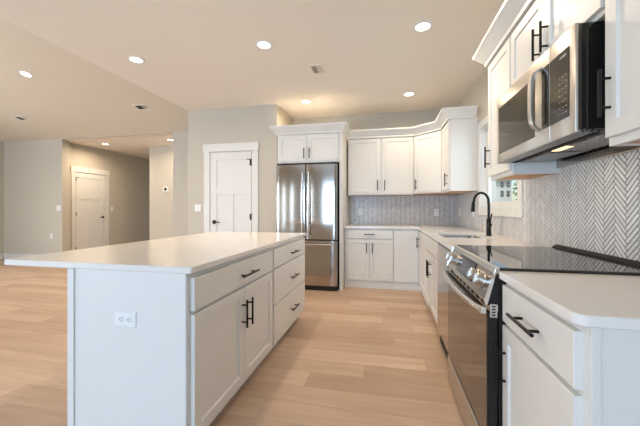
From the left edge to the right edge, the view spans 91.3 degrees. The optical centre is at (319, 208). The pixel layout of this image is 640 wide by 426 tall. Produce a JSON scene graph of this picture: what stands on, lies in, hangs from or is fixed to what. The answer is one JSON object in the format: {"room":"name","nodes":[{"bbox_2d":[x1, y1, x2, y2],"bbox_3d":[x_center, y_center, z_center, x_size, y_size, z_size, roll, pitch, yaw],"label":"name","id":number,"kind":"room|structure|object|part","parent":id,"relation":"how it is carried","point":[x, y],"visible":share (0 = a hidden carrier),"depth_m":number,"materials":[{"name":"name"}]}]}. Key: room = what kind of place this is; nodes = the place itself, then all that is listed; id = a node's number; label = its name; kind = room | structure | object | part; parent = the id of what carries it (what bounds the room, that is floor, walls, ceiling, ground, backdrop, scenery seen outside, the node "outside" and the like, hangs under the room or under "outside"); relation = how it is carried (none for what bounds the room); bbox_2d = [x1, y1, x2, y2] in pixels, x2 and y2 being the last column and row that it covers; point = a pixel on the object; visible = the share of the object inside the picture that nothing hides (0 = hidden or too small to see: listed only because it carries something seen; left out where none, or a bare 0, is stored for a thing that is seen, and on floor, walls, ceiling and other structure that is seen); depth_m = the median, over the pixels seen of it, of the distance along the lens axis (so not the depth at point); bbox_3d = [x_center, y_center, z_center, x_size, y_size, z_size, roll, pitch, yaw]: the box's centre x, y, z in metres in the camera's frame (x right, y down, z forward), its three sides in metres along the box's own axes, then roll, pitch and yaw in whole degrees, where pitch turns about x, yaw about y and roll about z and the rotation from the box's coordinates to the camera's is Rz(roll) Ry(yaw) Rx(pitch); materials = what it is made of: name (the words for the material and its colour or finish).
{"room":"kitchen","nodes":[
{"label":"kitchen","id":0,"kind":"room"},
{"bbox_2d":[0,141,3,258],"bbox_3d":[-8.401,-0.880,2.921,0.150,4.100,9.020,0,0,12],"label":"wall","id":1,"kind":"structure","parent":0,"point":[1,142],"depth_m":7.29,"materials":[{"name":"beige paint"}]},
{"bbox_2d":[4,138,69,254],"bbox_3d":[-6.620,-0.225,7.239,1.840,2.790,0.170,0,0,12],"label":"wall","id":2,"kind":"structure","parent":0,"point":[36,172],"depth_m":7.12,"materials":[{"name":"beige paint"}]},
{"bbox_2d":[4,253,34,258],"bbox_3d":[-6.556,1.103,7.131,1.670,0.135,0.014,0,0,12],"label":"baseboard","id":3,"kind":"structure","parent":2,"relation":"attached to","point":[6,255],"depth_m":7.23,"materials":[{"name":"white paint"}]},
{"bbox_2d":[70,143,149,250],"bbox_3d":[-5.582,-0.193,8.849,0.100,2.725,3.410,0,0,12],"label":"wall","id":4,"kind":"structure","parent":0,"point":[129,178],"depth_m":8.79,"materials":[{"name":"beige paint"}]},
{"bbox_2d":[70,166,109,249],"bbox_3d":[-5.775,0.074,7.852,0.116,2.172,1.040,0,0,12],"label":"trim","id":5,"kind":"structure","parent":4,"relation":"attached to","point":[73,169],"depth_m":7.54,"materials":[{"name":"white paint"}]},
{"bbox_2d":[76,172,104,249],"bbox_3d":[-5.734,0.142,7.830,0.095,2.035,0.812,0,0,12],"label":"door","id":6,"kind":"structure","parent":4,"relation":"in","point":[90,188],"depth_m":7.83,"materials":[{"name":"white paint"}]},
{"bbox_2d":[62,132,172,139],"bbox_3d":[-4.350,-1.587,6.757,2.800,0.065,0.170,0,0,12],"label":"wall","id":7,"kind":"structure","parent":0,"point":[165,132],"depth_m":6.67,"materials":[{"name":"beige paint"}]},
{"bbox_2d":[150,145,172,239],"bbox_3d":[-2.931,-0.193,7.554,2.635,2.725,0.120,0,0,12],"label":"wall","id":8,"kind":"structure","parent":0,"point":[161,157],"depth_m":7.70,"materials":[{"name":"beige paint"}]},
{"bbox_2d":[173,131,187,236],"bbox_3d":[-2.423,-0.225,6.348,1.140,2.790,0.170,0,0,12],"label":"wall","id":9,"kind":"structure","parent":0,"point":[180,139],"depth_m":6.35,"materials":[{"name":"beige paint"}]},
{"bbox_2d":[0,259,464,425],"bbox_3d":[-3.161,1.220,3.560,10.135,0.100,12.750,0,0,12],"label":"floor","id":10,"kind":"structure","parent":0,"point":[353,356],"depth_m":2.35,"materials":[{"name":"brown wood"}]},
{"bbox_2d":[67,248,271,425],"bbox_3d":[-0.768,0.728,1.945,0.700,0.884,1.039,0,0,12],"label":"base cabinet","id":11,"kind":"object","parent":10,"relation":"on","point":[198,337],"visible":1,"depth_m":1.48,"materials":[{"name":"white paint"}]},
{"bbox_2d":[115,311,136,327],"bbox_3d":[-0.899,0.510,1.445,0.115,0.070,0.008,0,0,12],"label":"power outlet","id":12,"kind":"object","parent":11,"relation":"attached to","point":[123,319],"visible":1,"depth_m":1.44,"materials":[{"name":"white plastic"}]},
{"bbox_2d":[118,316,123,322],"bbox_3d":[-0.920,0.510,1.447,0.033,0.033,0.003,0,0,12],"label":"socket","id":13,"kind":"object","parent":12,"relation":"attached to","point":[120,318],"depth_m":1.45,"materials":[{"name":"white plastic"}]},
{"bbox_2d":[125,316,131,323],"bbox_3d":[-0.879,0.510,1.438,0.033,0.033,0.003,0,0,12],"label":"socket","id":14,"kind":"object","parent":12,"relation":"attached to","point":[128,319],"depth_m":1.44,"materials":[{"name":"white plastic"}]},
{"bbox_3d":[-0.906,0.728,1.450,0.637,0.884,0.014,0,0,12],"label":"panel","id":15,"kind":"part","parent":11,"relation":"part of","materials":[{"name":"white paint"}]},
{"bbox_3d":[-0.522,0.765,1.660,0.020,0.574,0.506,0,0,12],"label":"door","id":16,"kind":"part","parent":11,"relation":"part of","materials":[{"name":"white paint"}]},
{"bbox_3d":[-0.472,0.387,1.894,0.020,0.150,0.985,0,0,12],"label":"drawer","id":17,"kind":"part","parent":11,"relation":"part of","materials":[{"name":"white paint"}]},
{"bbox_3d":[-0.448,0.625,1.869,0.041,0.165,0.012,0,0,12],"label":"handle","id":18,"kind":"part","parent":11,"relation":"part of","materials":[{"name":"black metal"}]},
{"bbox_3d":[-0.434,0.396,1.933,0.041,0.012,0.225,0,0,12],"label":"handle","id":19,"kind":"part","parent":11,"relation":"part of","materials":[{"name":"black metal"}]},
{"bbox_3d":[-0.432,0.630,1.944,0.041,0.165,0.012,0,0,12],"label":"handle","id":20,"kind":"part","parent":11,"relation":"part of","materials":[{"name":"black metal"}]},
{"bbox_3d":[-0.419,0.765,2.144,0.020,0.574,0.473,0,0,12],"label":"door","id":21,"kind":"part","parent":11,"relation":"part of","materials":[{"name":"white paint"}]},
{"bbox_2d":[262,237,304,360],"bbox_3d":[-0.559,0.728,2.925,0.699,0.884,0.961,0,0,12],"label":"base cabinet","id":22,"kind":"object","parent":10,"relation":"on","point":[288,258],"visible":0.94,"depth_m":2.73,"materials":[{"name":"white paint"}]},
{"bbox_2d":[4,231,305,273],"bbox_3d":[-0.878,0.271,2.470,1.072,0.029,2.023,0,0,12],"label":"countertop","id":23,"kind":"structure","parent":22,"relation":"on","point":[187,254],"depth_m":1.80,"materials":[{"name":"stone"}]},
{"bbox_3d":[-0.266,0.902,2.864,0.020,0.299,0.928,0,0,12],"label":"drawer","id":24,"kind":"part","parent":22,"relation":"part of","materials":[{"name":"white paint"}]},
{"bbox_3d":[-0.266,0.608,2.864,0.020,0.275,0.928,0,0,12],"label":"drawer","id":25,"kind":"part","parent":22,"relation":"part of","materials":[{"name":"white paint"}]},
{"bbox_3d":[-0.266,0.387,2.864,0.020,0.150,0.928,0,0,12],"label":"drawer","id":26,"kind":"part","parent":22,"relation":"part of","materials":[{"name":"white paint"}]},
{"bbox_2d":[276,162,338,290],"bbox_3d":[-0.126,0.253,4.869,0.905,1.835,0.888,0,0,12],"label":"refrigerator","id":27,"kind":"object","parent":10,"relation":"on","point":[307,195],"visible":0.82,"depth_m":4.47,"materials":[{"name":"silver metal"}]},
{"bbox_3d":[-0.419,-0.103,4.583,0.450,1.077,0.074,0,0,12],"label":"door","id":28,"kind":"part","parent":27,"relation":"part of","materials":[{"name":"silver metal"}]},
{"bbox_3d":[-0.255,-0.080,4.479,0.026,0.900,0.073,0,0,12],"label":"handle","id":29,"kind":"part","parent":27,"relation":"part of","materials":[{"name":"silver metal"}]},
{"bbox_3d":[-0.167,-0.080,4.461,0.026,0.900,0.073,0,0,12],"label":"handle","id":30,"kind":"part","parent":27,"relation":"part of","materials":[{"name":"silver metal"}]},
{"bbox_3d":[-0.191,0.502,4.466,0.745,0.026,0.073,0,0,12],"label":"handle","id":31,"kind":"part","parent":27,"relation":"part of","materials":[{"name":"silver metal"}]},
{"bbox_3d":[-0.197,0.773,4.537,0.905,0.643,0.073,0,0,12],"label":"freezer drawer","id":32,"kind":"part","parent":27,"relation":"part of","materials":[{"name":"silver metal"}]},
{"bbox_3d":[0.026,-0.103,4.489,0.450,1.077,0.074,0,0,12],"label":"door","id":33,"kind":"part","parent":27,"relation":"part of","materials":[{"name":"silver metal"}]},
{"bbox_2d":[339,132,348,290],"bbox_3d":[0.382,0.035,4.880,0.042,2.270,0.806,0,0,12],"label":"panel","id":34,"kind":"object","parent":10,"relation":"on","point":[343,143],"visible":0.72,"depth_m":4.51,"materials":[{"name":"white paint"}]},
{"bbox_2d":[345,228,392,288],"bbox_3d":[0.773,0.728,4.873,0.710,0.884,0.654,0,0,12],"label":"base cabinet","id":35,"kind":"object","parent":10,"relation":"on","point":[368,252],"visible":0.99,"depth_m":4.60,"materials":[{"name":"white paint"}]},
{"bbox_3d":[0.565,0.747,4.634,0.328,0.597,0.020,0,0,12],"label":"door","id":36,"kind":"part","parent":35,"relation":"part of","materials":[{"name":"white paint"}]},
{"bbox_3d":[0.729,0.371,4.599,0.663,0.127,0.020,0,0,12],"label":"drawer","id":37,"kind":"part","parent":35,"relation":"part of","materials":[{"name":"white paint"}]},
{"bbox_3d":[0.892,0.747,4.564,0.329,0.597,0.020,0,0,12],"label":"door","id":38,"kind":"part","parent":35,"relation":"part of","materials":[{"name":"white paint"}]},
{"bbox_2d":[393,229,467,305],"bbox_3d":[1.534,0.728,4.380,0.979,0.884,1.302,0,0,12],"label":"base cabinet","id":39,"kind":"object","parent":10,"relation":"on","point":[408,244],"visible":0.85,"depth_m":4.48,"materials":[{"name":"white paint"}]},
{"bbox_3d":[1.237,0.681,4.491,0.341,0.742,0.020,0,0,12],"label":"door","id":40,"kind":"part","parent":39,"relation":"part of","materials":[{"name":"white paint"}]},
{"bbox_3d":[1.344,0.681,4.108,0.020,0.742,0.676,0,0,12],"label":"door","id":41,"kind":"part","parent":39,"relation":"part of","materials":[{"name":"white paint"}]},
{"bbox_2d":[344,224,547,249],"bbox_3d":[1.014,0.271,3.644,1.698,0.029,2.966,0,0,12],"label":"countertop","id":42,"kind":"structure","parent":39,"relation":"on","point":[435,232],"depth_m":3.15,"materials":[{"name":"stone"}]},
{"bbox_2d":[441,235,479,237],"bbox_3d":[1.388,0.381,3.079,0.431,0.188,0.676,0,0,12],"label":"sink","id":43,"kind":"object","parent":42,"relation":"in","point":[445,236],"visible":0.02,"depth_m":3.39,"materials":[{"name":"silver metal"}]},
{"bbox_2d":[471,192,491,235],"bbox_3d":[1.543,0.045,2.984,0.186,0.422,0.094,0,0,12],"label":"faucet","id":44,"kind":"object","parent":42,"relation":"on","point":[488,220],"visible":1,"depth_m":2.98,"materials":[{"name":"black metal"}]},
{"bbox_2d":[425,234,437,324],"bbox_3d":[1.443,0.728,3.210,0.669,0.884,1.020,0,0,12],"label":"base cabinet","id":45,"kind":"object","parent":10,"relation":"on","point":[431,245],"visible":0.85,"depth_m":3.20,"materials":[{"name":"white paint"}]},
{"bbox_3d":[1.218,0.763,3.515,0.020,0.578,0.497,0,0,12],"label":"door","id":46,"kind":"part","parent":45,"relation":"part of","materials":[{"name":"white paint"}]},
{"bbox_3d":[1.113,0.763,3.023,0.020,0.578,0.497,0,0,12],"label":"door","id":47,"kind":"part","parent":45,"relation":"part of","materials":[{"name":"white paint"}]},
{"bbox_2d":[438,242,450,358],"bbox_3d":[1.276,0.730,2.396,0.620,0.880,0.626,0,0,12],"label":"dishwasher","id":48,"kind":"object","parent":10,"relation":"on","point":[442,250],"visible":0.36,"depth_m":2.52,"materials":[{"name":"silver metal"}]},
{"bbox_3d":[1.000,1.114,2.455,0.012,0.104,0.618,0,0,12],"label":"kick plate","id":49,"kind":"part","parent":48,"relation":"part of","materials":[{"name":"black metal"}]},
{"bbox_2d":[444,244,639,425],"bbox_3d":[1.091,0.699,1.669,0.724,0.942,0.861,0,0,12],"label":"range","id":50,"kind":"object","parent":10,"relation":"on","point":[475,287],"visible":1,"depth_m":1.49,"materials":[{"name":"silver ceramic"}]},
{"bbox_3d":[0.857,0.318,2.067,0.054,0.066,0.066,0,0,12],"label":"knob","id":51,"kind":"part","parent":50,"relation":"part of","materials":[{"name":"silver metal"}]},
{"bbox_3d":[0.835,0.318,1.959,0.054,0.066,0.066,0,0,12],"label":"knob","id":52,"kind":"part","parent":50,"relation":"part of","materials":[{"name":"silver metal"}]},
{"bbox_3d":[0.810,1.080,1.730,0.046,0.168,0.846,0,0,12],"label":"storage drawer","id":53,"kind":"part","parent":50,"relation":"part of","materials":[{"name":"silver metal"}]},
{"bbox_3d":[0.809,0.324,1.730,0.052,0.142,0.830,0,0,12],"label":"control panel","id":54,"kind":"part","parent":50,"relation":"part of","materials":[{"name":"silver metal"}]},
{"bbox_3d":[0.741,0.318,1.519,0.054,0.066,0.066,0,0,12],"label":"knob","id":55,"kind":"part","parent":50,"relation":"part of","materials":[{"name":"silver metal"}]},
{"bbox_3d":[0.813,0.712,1.730,0.040,0.552,0.850,0,0,12],"label":"oven door","id":56,"kind":"part","parent":50,"relation":"part of","materials":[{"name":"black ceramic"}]},
{"bbox_3d":[0.829,0.257,1.726,0.020,0.026,0.858,0,0,12],"label":"trim","id":57,"kind":"part","parent":50,"relation":"part of","materials":[{"name":"silver metal"}]},
{"bbox_3d":[0.719,0.318,1.416,0.054,0.066,0.066,0,0,12],"label":"knob","id":58,"kind":"part","parent":50,"relation":"part of","materials":[{"name":"silver metal"}]},
{"bbox_2d":[457,245,639,274],"bbox_3d":[1.123,0.250,1.664,0.584,0.010,0.858,0,0,12],"label":"cooktop","id":59,"kind":"object","parent":50,"relation":"in","point":[556,258],"depth_m":1.49,"materials":[{"name":"black glass"}]},
{"bbox_3d":[1.427,0.242,1.599,0.038,0.028,0.854,0,0,12],"label":"trim","id":60,"kind":"part","parent":50,"relation":"part of","materials":[{"name":"black metal"}]},
{"bbox_2d":[494,283,639,425],"bbox_3d":[0.975,0.728,0.969,0.654,0.884,0.548,0,0,12],"label":"base cabinet","id":61,"kind":"object","parent":10,"relation":"on","point":[557,371],"visible":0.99,"depth_m":0.85,"materials":[{"name":"white paint"}]},
{"bbox_3d":[0.722,0.633,1.255,0.041,0.180,0.012,0,0,12],"label":"handle","id":62,"kind":"part","parent":61,"relation":"part of","materials":[{"name":"black metal"}]},
{"bbox_3d":[0.677,0.384,1.042,0.041,0.012,0.195,0,0,12],"label":"handle","id":63,"kind":"part","parent":61,"relation":"part of","materials":[{"name":"black metal"}]},
{"bbox_3d":[0.706,0.384,1.038,0.020,0.148,0.500,0,0,12],"label":"drawer","id":64,"kind":"part","parent":61,"relation":"part of","materials":[{"name":"white paint"}]},
{"bbox_3d":[0.706,0.763,1.038,0.020,0.578,0.500,0,0,12],"label":"door","id":65,"kind":"part","parent":61,"relation":"part of","materials":[{"name":"white paint"}]},
{"bbox_2d":[499,271,639,330],"bbox_3d":[0.988,0.271,0.964,0.633,0.029,0.560,0,0,12],"label":"countertop","id":66,"kind":"structure","parent":61,"relation":"on","point":[585,300],"depth_m":0.93,"materials":[{"name":"stone"}]},
{"bbox_3d":[0.948,0.728,0.700,0.594,0.884,0.012,0,0,12],"label":"panel","id":67,"kind":"part","parent":61,"relation":"part of","materials":[{"name":"white paint"}]},
{"bbox_2d":[188,104,278,234],"bbox_3d":[-1.368,-0.200,4.902,1.505,2.740,0.100,0,0,12],"label":"wall","id":68,"kind":"structure","parent":0,"point":[250,123],"depth_m":4.83,"materials":[{"name":"beige paint"}]},
{"bbox_2d":[195,204,200,211],"bbox_3d":[-1.940,-0.016,4.967,0.116,0.115,0.009,0,0,12],"label":"light switch","id":69,"kind":"object","parent":68,"relation":"attached to","point":[197,206],"visible":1,"depth_m":4.96,"materials":[{"name":"white plastic"}]},
{"bbox_2d":[203,142,258,232],"bbox_3d":[-1.375,0.071,4.883,0.940,2.177,0.116,0,0,12],"label":"trim","id":70,"kind":"structure","parent":68,"relation":"attached to","point":[208,149],"depth_m":4.84,"materials":[{"name":"white paint"}]},
{"bbox_2d":[211,151,251,231],"bbox_3d":[-1.378,0.140,4.839,0.698,2.040,0.095,0,0,12],"label":"door","id":71,"kind":"structure","parent":68,"relation":"in","point":[231,172],"depth_m":4.84,"materials":[{"name":"white paint"}]},
{"bbox_2d":[0,0,504,158],"bbox_3d":[-3.944,-2.166,3.726,11.735,1.257,12.750,0,0,12],"label":"ceiling","id":72,"kind":"structure","parent":0,"point":[197,54],"depth_m":3.45,"materials":[{"name":"white paint"}]},
{"bbox_2d":[12,116,30,120],"bbox_3d":[-5.779,-1.761,6.069,0.260,0.042,0.167,0,0,12],"label":"ceiling vent","id":73,"kind":"object","parent":72,"relation":"in","point":[22,118],"visible":1,"depth_m":6.07,"materials":[{"name":"white metal"}]},
{"bbox_2d":[18,71,32,77],"bbox_3d":[-4.368,-2.002,4.649,0.164,0.040,0.161,0,0,12],"label":"recessed light","id":74,"kind":"object","parent":72,"relation":"in","point":[24,73],"visible":1,"depth_m":4.65,"materials":[{"name":"white plastic"}]},
{"bbox_2d":[127,56,144,63],"bbox_3d":[-1.931,-1.566,3.288,0.164,0.006,0.164,0,0,12],"label":"recessed light","id":75,"kind":"object","parent":72,"relation":"in","point":[135,59],"visible":1,"depth_m":3.28,"materials":[{"name":"white plastic"}]},
{"bbox_2d":[130,57,142,62],"bbox_3d":[-1.931,-1.567,3.288,0.119,0.004,0.119,0,0,12],"label":"diffuser","id":76,"kind":"object","parent":75,"relation":"attached to","point":[133,59],"depth_m":3.28,"materials":[{"name":"white plastic"}]},
{"bbox_2d":[132,104,150,109],"bbox_3d":[-3.099,-1.772,5.448,0.260,0.042,0.167,0,0,12],"label":"ceiling vent","id":77,"kind":"object","parent":72,"relation":"in","point":[139,106],"visible":1,"depth_m":5.45,"materials":[{"name":"beige metal"}]},
{"bbox_2d":[255,40,272,49],"bbox_3d":[-0.535,-1.566,2.991,0.164,0.006,0.164,0,0,12],"label":"recessed light","id":78,"kind":"object","parent":72,"relation":"in","point":[262,44],"visible":1,"depth_m":2.98,"materials":[{"name":"white plastic"}]},
{"bbox_2d":[258,42,269,47],"bbox_3d":[-0.535,-1.567,2.991,0.119,0.004,0.119,0,0,12],"label":"diffuser","id":79,"kind":"object","parent":78,"relation":"attached to","point":[260,44],"depth_m":2.99,"materials":[{"name":"white plastic"}]},
{"bbox_2d":[300,100,311,103],"bbox_3d":[-0.204,-1.566,4.572,0.164,0.006,0.164,0,0,12],"label":"recessed light","id":80,"kind":"object","parent":72,"relation":"in","point":[301,101],"visible":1,"depth_m":4.56,"materials":[{"name":"white plastic"}]},
{"bbox_2d":[308,64,325,74],"bbox_3d":[-0.033,-1.566,3.514,0.150,0.006,0.230,0,0,12],"label":"ceiling vent","id":81,"kind":"object","parent":72,"relation":"in","point":[318,68],"visible":1,"depth_m":3.51,"materials":[{"name":"white metal"}]},
{"bbox_2d":[403,92,414,95],"bbox_3d":[1.214,-1.566,4.271,0.164,0.006,0.164,0,0,12],"label":"recessed light","id":82,"kind":"object","parent":72,"relation":"in","point":[406,93],"visible":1,"depth_m":4.27,"materials":[{"name":"white plastic"}]},
{"bbox_2d":[413,21,432,31],"bbox_3d":[0.884,-1.566,2.690,0.164,0.006,0.164,0,0,12],"label":"recessed light","id":83,"kind":"object","parent":72,"relation":"in","point":[422,26],"visible":1,"depth_m":2.69,"materials":[{"name":"white plastic"}]},
{"bbox_2d":[416,23,429,30],"bbox_3d":[0.884,-1.567,2.690,0.119,0.004,0.119,0,0,12],"label":"diffuser","id":84,"kind":"object","parent":83,"relation":"attached to","point":[419,26],"depth_m":2.69,"materials":[{"name":"white plastic"}]},
{"bbox_2d":[279,107,292,135],"bbox_3d":[-0.588,-0.200,5.196,0.100,2.740,0.800,0,0,12],"label":"wall","id":85,"kind":"structure","parent":0,"point":[284,118],"depth_m":5.03,"materials":[{"name":"beige paint"}]},
{"bbox_2d":[293,110,440,224],"bbox_3d":[0.928,-0.200,5.257,2.840,2.740,0.150,0,0,12],"label":"wall","id":86,"kind":"structure","parent":0,"point":[404,119],"depth_m":5.16,"materials":[{"name":"beige paint"}]},
{"bbox_2d":[278,133,338,165],"bbox_3d":[-0.103,-0.890,4.958,0.933,0.420,0.856,0,0,12],"label":"upper cabinet","id":87,"kind":"object","parent":86,"relation":"attached to","point":[322,148],"visible":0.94,"depth_m":4.58,"materials":[{"name":"white paint"}]},
{"bbox_3d":[-0.409,-0.891,4.636,0.442,0.378,0.020,0,0,12],"label":"door","id":88,"kind":"part","parent":87,"relation":"part of","materials":[{"name":"white paint"}]},
{"bbox_2d":[269,122,350,137],"bbox_3d":[-0.141,-1.160,4.715,1.156,0.118,0.465,0,0,12],"label":"crown molding","id":89,"kind":"structure","parent":87,"relation":"attached to","point":[334,127],"depth_m":4.53,"materials":[{"name":"white paint"}]},
{"bbox_3d":[0.034,-0.891,4.542,0.452,0.378,0.020,0,0,12],"label":"door","id":90,"kind":"part","parent":87,"relation":"part of","materials":[{"name":"white paint"}]},
{"bbox_2d":[348,136,413,195],"bbox_3d":[0.960,-0.658,4.977,1.008,0.883,0.376,0,0,12],"label":"upper cabinet","id":91,"kind":"object","parent":86,"relation":"attached to","point":[376,166],"visible":1,"depth_m":4.83,"materials":[{"name":"white paint"}]},
{"bbox_3d":[0.691,-0.662,4.893,0.487,0.851,0.020,0,0,12],"label":"door","id":92,"kind":"part","parent":91,"relation":"part of","materials":[{"name":"white paint"}]},
{"bbox_3d":[1.185,-0.662,4.788,0.463,0.851,0.020,0,0,12],"label":"door","id":93,"kind":"part","parent":91,"relation":"part of","materials":[{"name":"white paint"}]},
{"bbox_2d":[349,195,456,224],"bbox_3d":[1.319,0.020,5.094,1.696,0.471,0.005,0,0,12],"label":"tile backsplash","id":94,"kind":"structure","parent":86,"relation":"attached to","point":[383,210],"depth_m":5.08,"materials":[{"name":"grey tile"}]},
{"bbox_2d":[358,209,362,214],"bbox_3d":[0.676,0.050,5.223,0.070,0.115,0.008,0,0,12],"label":"power outlet","id":95,"kind":"object","parent":94,"relation":"attached to","point":[360,211],"visible":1,"depth_m":5.22,"materials":[{"name":"white plastic"}]},
{"bbox_2d":[434,209,438,215],"bbox_3d":[1.851,0.055,4.973,0.070,0.115,0.008,0,0,12],"label":"power outlet","id":96,"kind":"object","parent":94,"relation":"attached to","point":[436,211],"visible":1,"depth_m":4.97,"materials":[{"name":"white plastic"}]},
{"bbox_2d":[414,130,461,194],"bbox_3d":[1.754,-0.661,4.668,0.672,0.877,0.651,0,0,12],"label":"upper cabinet","id":97,"kind":"object","parent":86,"relation":"attached to","point":[427,147],"visible":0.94,"depth_m":4.53,"materials":[{"name":"white paint"}]},
{"bbox_2d":[347,106,477,138],"bbox_3d":[1.272,-1.160,4.439,0.652,0.118,1.900,0,0,-44],"label":"crown molding","id":98,"kind":"structure","parent":97,"relation":"attached to","point":[448,113],"depth_m":4.54,"materials":[{"name":"white paint"}]},
{"bbox_3d":[1.560,-0.667,4.543,0.020,0.841,0.459,0,0,-35],"label":"door","id":99,"kind":"part","parent":97,"relation":"part of","materials":[{"name":"white paint"}]},
{"bbox_2d":[457,67,637,243],"bbox_3d":[1.328,-0.200,0.668,0.150,2.740,8.660,0,0,12],"label":"wall","id":100,"kind":"structure","parent":0,"point":[478,95],"depth_m":3.66,"materials":[{"name":"beige paint"}]},
{"bbox_2d":[442,118,477,192],"bbox_3d":[1.777,-0.661,4.065,0.376,0.878,0.521,0,0,12],"label":"upper cabinet","id":101,"kind":"object","parent":100,"relation":"attached to","point":[459,136],"visible":0.97,"depth_m":3.81,"materials":[{"name":"white paint"}]},
{"bbox_3d":[1.641,-0.667,4.091,0.020,0.841,0.485,0,0,12],"label":"door","id":102,"kind":"part","parent":101,"relation":"part of","materials":[{"name":"white paint"}]},
{"bbox_2d":[478,115,522,217],"bbox_3d":[1.815,-0.472,3.121,0.118,1.085,1.230,0,0,12],"label":"window","id":103,"kind":"structure","parent":100,"relation":"in","point":[510,208],"depth_m":3.58,"materials":[{"name":"white paint"}]},
{"bbox_3d":[1.845,-0.472,3.114,0.035,0.891,1.036,0,0,12],"label":"sash","id":104,"kind":"part","parent":103,"relation":"part of","materials":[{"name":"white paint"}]},
{"bbox_2d":[484,37,560,180],"bbox_3d":[1.414,-0.684,2.249,0.331,0.915,0.463,0,0,12],"label":"upper cabinet","id":105,"kind":"object","parent":100,"relation":"attached to","point":[499,70],"visible":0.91,"depth_m":2.26,"materials":[{"name":"white paint"}]},
{"bbox_3d":[1.309,-0.405,2.453,0.041,0.165,0.012,0,0,12],"label":"handle","id":106,"kind":"part","parent":105,"relation":"part of","materials":[{"name":"black metal"}]},
{"bbox_3d":[1.301,-0.694,2.272,0.020,0.873,0.445,0,0,12],"label":"door","id":107,"kind":"part","parent":105,"relation":"part of","materials":[{"name":"white paint"}]},
{"bbox_2d":[472,0,535,66],"bbox_3d":[1.198,-1.202,1.416,0.356,0.118,2.368,0,0,12],"label":"crown molding","id":108,"kind":"structure","parent":105,"relation":"on","point":[511,13],"depth_m":2.07,"materials":[{"name":"white paint"}]},
{"bbox_2d":[457,150,639,260],"bbox_3d":[1.695,-0.001,2.769,0.005,0.513,4.382,0,0,12],"label":"tile backsplash","id":109,"kind":"structure","parent":100,"relation":"attached to","point":[594,206],"depth_m":1.77,"materials":[{"name":"grey tile"}]},
{"bbox_2d":[511,0,604,85],"bbox_3d":[1.272,-0.942,1.582,0.331,0.400,0.892,0,0,12],"label":"upper cabinet","id":110,"kind":"object","parent":100,"relation":"attached to","point":[545,22],"visible":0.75,"depth_m":1.59,"materials":[{"name":"white paint"}]},
{"bbox_3d":[1.205,-0.946,1.821,0.020,0.368,0.437,0,0,12],"label":"door","id":111,"kind":"part","parent":110,"relation":"part of","materials":[{"name":"white paint"}]},
{"bbox_3d":[1.139,-0.865,1.651,0.041,0.165,0.012,0,0,12],"label":"handle","id":112,"kind":"part","parent":110,"relation":"part of","materials":[{"name":"black metal"}]},
{"bbox_3d":[1.121,-0.865,1.569,0.041,0.155,0.012,0,0,12],"label":"handle","id":113,"kind":"part","parent":110,"relation":"part of","materials":[{"name":"black metal"}]},
{"bbox_2d":[498,20,639,167],"bbox_3d":[1.250,-0.498,1.641,0.399,0.480,0.890,0,0,12],"label":"microwave","id":114,"kind":"object","parent":110,"relation":"attached to","point":[549,113],"visible":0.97,"depth_m":1.41,"materials":[{"name":"silver glass"}]},
{"bbox_3d":[1.129,-0.521,1.769,0.014,0.434,0.690,0,0,12],"label":"door","id":115,"kind":"part","parent":114,"relation":"part of","materials":[{"name":"silver metal"}]},
{"bbox_3d":[1.048,-0.528,1.528,0.051,0.299,0.044,0,0,12],"label":"handle","id":116,"kind":"part","parent":114,"relation":"part of","materials":[{"name":"silver metal"}]},
{"bbox_3d":[1.248,-0.309,1.641,0.292,0.012,0.882,0,0,12],"label":"plate","id":117,"kind":"part","parent":114,"relation":"part of","materials":[{"name":"silver metal"}]},
{"bbox_3d":[1.033,-0.523,1.353,0.004,0.289,0.156,0,0,12],"label":"touch panel","id":118,"kind":"part","parent":114,"relation":"part of","materials":[{"name":"black glass"}]},
{"bbox_3d":[1.037,-0.521,1.332,0.014,0.434,0.197,0,0,12],"label":"control panel","id":119,"kind":"part","parent":114,"relation":"part of","materials":[{"name":"silver metal"}]},
{"bbox_3d":[1.432,-0.286,1.602,0.022,0.057,0.866,0,0,12],"label":"mounting plate","id":120,"kind":"part","parent":114,"relation":"part of","materials":[{"name":"black metal"}]},
{"bbox_3d":[1.113,-0.946,1.390,0.020,0.368,0.431,0,0,12],"label":"door","id":121,"kind":"part","parent":110,"relation":"part of","materials":[{"name":"white paint"}]},
{"bbox_2d":[597,0,639,146],"bbox_3d":[1.084,-0.687,0.696,0.331,0.910,0.912,0,0,12],"label":"upper cabinet","id":122,"kind":"object","parent":100,"relation":"attached to","point":[622,17],"visible":1,"depth_m":1.09,"materials":[{"name":"white paint"}]},
{"bbox_3d":[1.028,-0.420,1.133,0.041,0.170,0.012,0,0,12],"label":"handle","id":123,"kind":"part","parent":122,"relation":"part of","materials":[{"name":"black metal"}]},
{"label":"outside","id":124,"kind":"structure","parent":0,"visible":0},
{"bbox_3d":[19.870,1.580,21.335,150.000,0.020,170.000,0,0,12],"label":"lawn","id":125,"kind":"structure","parent":124,"visible":0},
{"bbox_2d":[496,180,511,201],"bbox_3d":[28.274,-2.680,60.391,13.400,8.500,11.100,0,0,12],"label":"house","id":126,"kind":"structure","parent":125,"relation":"on","point":[503,187],"depth_m":54.52,"materials":[{"name":"white"}]},
{"bbox_2d":[512,181,516,199],"bbox_3d":[34.209,-1.752,52.012,3.902,6.650,3.960,0,0,12],"label":"tree","id":127,"kind":"object","parent":125,"relation":"on","point":[515,184],"visible":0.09,"depth_m":52.74,"materials":[{"name":"green plant"}]}
]}

